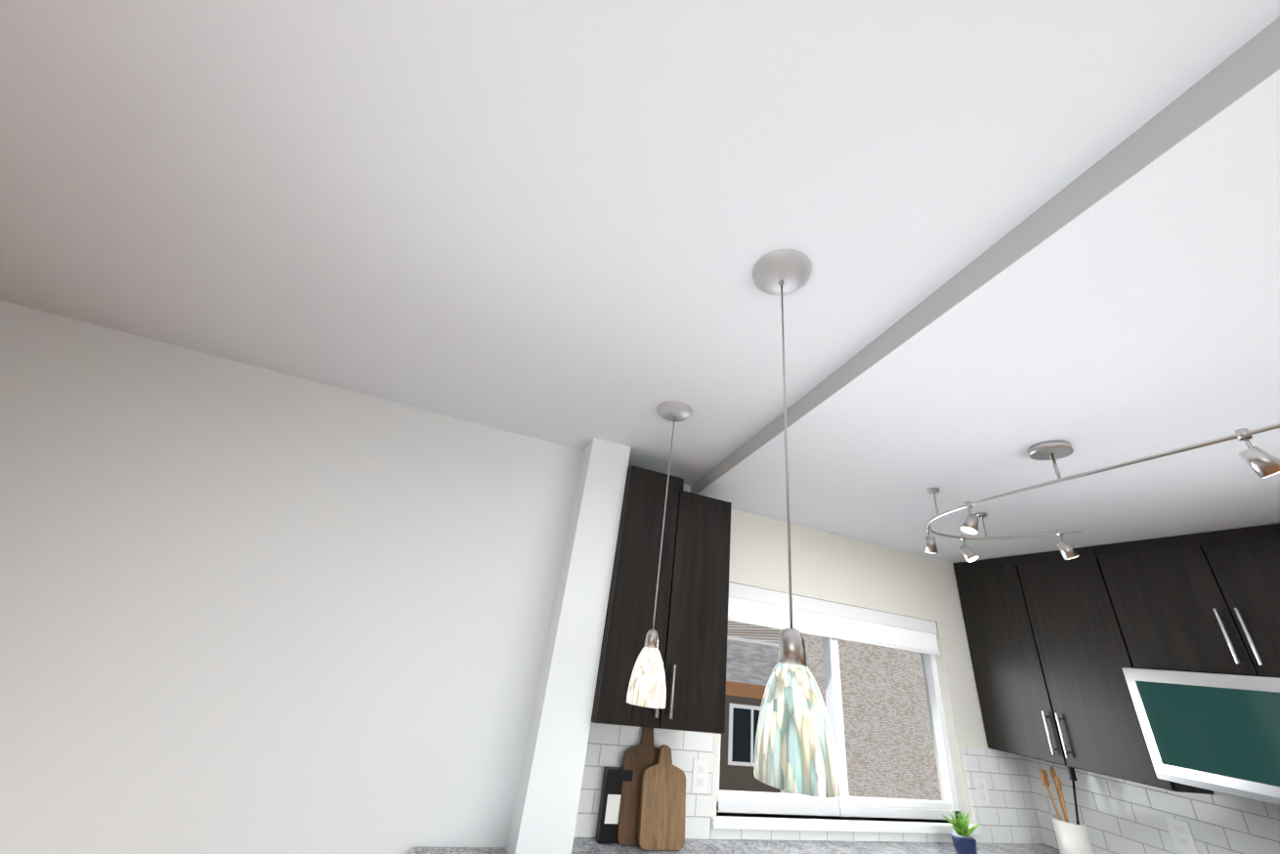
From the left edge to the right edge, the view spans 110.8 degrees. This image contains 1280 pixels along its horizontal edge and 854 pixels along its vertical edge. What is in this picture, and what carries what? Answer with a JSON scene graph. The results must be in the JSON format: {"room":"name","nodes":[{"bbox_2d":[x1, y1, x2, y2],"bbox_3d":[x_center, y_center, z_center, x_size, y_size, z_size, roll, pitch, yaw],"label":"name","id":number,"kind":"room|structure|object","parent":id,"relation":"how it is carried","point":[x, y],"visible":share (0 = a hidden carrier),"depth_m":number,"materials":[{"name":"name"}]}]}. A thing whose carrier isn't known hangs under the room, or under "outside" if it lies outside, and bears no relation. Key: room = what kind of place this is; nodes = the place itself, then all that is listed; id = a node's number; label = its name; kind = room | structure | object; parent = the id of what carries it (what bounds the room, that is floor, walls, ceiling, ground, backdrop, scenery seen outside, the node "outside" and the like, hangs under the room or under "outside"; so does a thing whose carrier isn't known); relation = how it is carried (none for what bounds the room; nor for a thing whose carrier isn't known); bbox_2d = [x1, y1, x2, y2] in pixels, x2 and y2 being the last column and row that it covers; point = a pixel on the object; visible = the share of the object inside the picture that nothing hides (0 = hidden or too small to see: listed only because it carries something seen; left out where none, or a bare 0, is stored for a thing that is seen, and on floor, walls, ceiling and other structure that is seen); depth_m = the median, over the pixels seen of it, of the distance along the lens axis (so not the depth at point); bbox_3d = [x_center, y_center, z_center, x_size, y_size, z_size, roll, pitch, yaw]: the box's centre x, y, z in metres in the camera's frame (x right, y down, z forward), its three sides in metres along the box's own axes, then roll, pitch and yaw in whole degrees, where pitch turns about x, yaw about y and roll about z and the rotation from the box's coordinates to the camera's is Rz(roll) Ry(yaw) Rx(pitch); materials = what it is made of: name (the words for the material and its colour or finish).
{"room":"kitchen","nodes":[
{"label":"kitchen","id":0,"kind":"room"},
{"bbox_2d":[0,299,992,853],"bbox_3d":[-1.067,1.055,1.632,7.400,2.500,0.250,16,-28,-16],"label":"wall","id":1,"kind":"structure","parent":0,"point":[246,609],"depth_m":1.59,"materials":[{"name":"white paint"}]},
{"bbox_2d":[591,465,731,733],"bbox_3d":[0.095,0.745,2.009,0.537,1.010,0.362,16,-28,-16],"label":"upper cabinet","id":2,"kind":"object","parent":1,"relation":"attached to","point":[691,622],"visible":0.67,"depth_m":1.85,"materials":[{"name":"black wood"}]},
{"bbox_2d":[573,721,1046,844],"bbox_3d":[0.965,1.736,2.138,2.742,0.411,0.008,16,-28,-16],"label":"backsplash","id":3,"kind":"structure","parent":1,"relation":"attached to","point":[1012,815],"depth_m":1.99,"materials":[{"name":"tile"}]},
{"bbox_2d":[691,758,708,793],"bbox_3d":[0.264,1.525,1.933,0.075,0.120,0.006,16,-28,-16],"label":"electrical outlet","id":4,"kind":"object","parent":3,"relation":"attached to","point":[700,776],"visible":1,"depth_m":1.93,"materials":[{"name":"white plastic"}]},
{"bbox_2d":[975,777,990,806],"bbox_3d":[1.858,1.978,2.393,0.075,0.120,0.006,16,-28,-16],"label":"electrical outlet","id":5,"kind":"object","parent":3,"relation":"attached to","point":[982,791],"visible":1,"depth_m":2.39,"materials":[{"name":"white plastic"}]},
{"bbox_2d":[727,582,939,655],"bbox_3d":[1.129,1.105,2.515,1.490,0.188,0.030,16,-28,-16],"label":"window blind","id":6,"kind":"object","parent":1,"relation":"attached to","point":[755,606],"visible":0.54,"depth_m":2.49,"materials":[{"name":"white"}]},
{"bbox_2d":[710,636,981,834],"bbox_3d":[1.073,1.473,2.346,1.570,1.010,0.130,16,-28,-16],"label":"window","id":7,"kind":"structure","parent":1,"relation":"in","point":[843,804],"depth_m":2.19,"materials":[{"name":"white plastic"}]},
{"bbox_2d":[1026,757,1279,853],"bbox_3d":[2.543,1.747,1.775,0.007,0.452,1.680,16,-28,-16],"label":"backsplash","id":8,"kind":"structure","parent":1,"relation":"attached to","point":[1118,816],"depth_m":2.10,"materials":[{"name":"tile"}]},
{"bbox_2d":[1164,815,1198,853],"bbox_3d":[2.444,1.845,1.992,0.006,0.120,0.075,16,-28,-16],"label":"electrical outlet","id":9,"kind":"object","parent":8,"relation":"attached to","point":[1181,835],"visible":1,"depth_m":1.99,"materials":[{"name":"white plastic"}]},
{"bbox_2d":[505,437,630,853],"bbox_3d":[-0.328,1.183,1.683,0.185,2.500,0.290,16,-28,-16],"label":"column","id":10,"kind":"structure","parent":0,"point":[544,815],"depth_m":1.68,"materials":[{"name":"white paint"}]},
{"bbox_2d":[0,0,1279,485],"bbox_3d":[-0.783,-1.675,-1.131,5.010,0.060,7.250,16,-28,-16],"label":"ceiling","id":11,"kind":"structure","parent":0,"point":[567,223],"depth_m":0.93,"materials":[{"name":"white paint"}]},
{"bbox_2d":[626,400,692,708],"bbox_3d":[0.077,0.373,1.516,0.138,0.995,0.138,16,-28,-16],"label":"pendant light","id":12,"kind":"object","parent":11,"relation":"hanging from","point":[647,686],"visible":1,"depth_m":1.31,"materials":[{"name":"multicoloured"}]},
{"bbox_2d":[752,249,840,797],"bbox_3d":[0.282,0.065,0.848,0.138,0.995,0.138,16,-28,-16],"label":"pendant light","id":13,"kind":"object","parent":11,"relation":"hanging from","point":[794,750],"visible":1,"depth_m":0.64,"materials":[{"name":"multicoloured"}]},
{"bbox_2d":[690,16,1279,562],"bbox_3d":[2.305,-0.764,-0.254,3.115,0.135,7.250,16,-28,-16],"label":"ceiling","id":14,"kind":"structure","parent":0,"point":[1119,304],"depth_m":1.18,"materials":[{"name":"white paint"}]},
{"bbox_2d":[923,423,1279,561],"bbox_3d":[1.648,0.228,1.484,0.667,0.233,1.440,16,-28,-16],"label":"track light","id":15,"kind":"object","parent":14,"relation":"attached to","point":[1261,463],"visible":1,"depth_m":1.47,"materials":[{"name":"silver metal"}]},
{"bbox_3d":[3.544,0.676,-0.382,0.130,2.500,7.250,16,-28,-16],"label":"wall","id":16,"kind":"structure","parent":0,"visible":0},
{"bbox_2d":[953,546,1214,794],"bbox_3d":[2.305,1.264,2.458,0.331,1.031,0.767,16,-28,-16],"label":"upper cabinet","id":17,"kind":"object","parent":16,"relation":"attached to","point":[1049,655],"visible":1,"depth_m":2.35,"materials":[{"name":"black wood"}]},
{"bbox_2d":[1093,523,1279,805],"bbox_3d":[2.560,0.906,1.723,0.440,0.989,0.938,16,-28,-16],"label":"upper cabinet","id":18,"kind":"object","parent":16,"relation":"attached to","point":[1198,615],"visible":1,"depth_m":1.85,"materials":[{"name":"black wood"}]},
{"bbox_2d":[1121,667,1279,805],"bbox_3d":[2.492,1.195,1.672,0.439,0.414,0.750,16,-28,-16],"label":"microwave","id":19,"kind":"object","parent":18,"relation":"in","point":[1218,731],"depth_m":1.75,"materials":[{"name":"silver metal"}]},
{"label":"outside","id":20,"kind":"structure","parent":0,"visible":0},
{"bbox_2d":[719,620,941,800],"bbox_3d":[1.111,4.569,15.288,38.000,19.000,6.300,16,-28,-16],"label":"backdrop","id":21,"kind":"structure","parent":20,"point":[889,748],"depth_m":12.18,"materials":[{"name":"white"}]},
{"bbox_3d":[0.019,1.316,0.037,1.036,0.878,3.039,16,-28,-16],"label":"base cabinet","id":22,"kind":"object","parent":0,"visible":0},
{"bbox_2d":[409,837,1060,853],"bbox_3d":[1.166,1.184,0.627,3.467,0.592,3.148,16,-28,-16],"label":"countertop","id":23,"kind":"structure","parent":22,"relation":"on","point":[586,845],"depth_m":1.88,"materials":[{"name":"stone"}]},
{"bbox_2d":[595,726,685,850],"bbox_3d":[0.025,1.440,1.798,0.335,0.400,0.102,16,-28,-16],"label":"cutting boards","id":24,"kind":"object","parent":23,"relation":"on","point":[643,800],"visible":0.98,"depth_m":1.75,"materials":[{"name":"brown wood"}]},
{"bbox_2d":[942,810,981,853],"bbox_3d":[1.526,1.926,2.099,0.161,0.176,0.118,16,-28,-16],"label":"plant pot","id":25,"kind":"object","parent":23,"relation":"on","point":[963,842],"visible":1,"depth_m":2.08,"materials":[{"name":"blue"}]},
{"bbox_2d":[1039,766,1093,853],"bbox_3d":[2.140,1.932,2.216,0.128,0.419,0.128,16,-28,-16],"label":"utensil crock","id":26,"kind":"object","parent":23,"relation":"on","point":[1072,836],"visible":0.98,"depth_m":2.17,"materials":[{"name":"white ceramic"}]}
]}

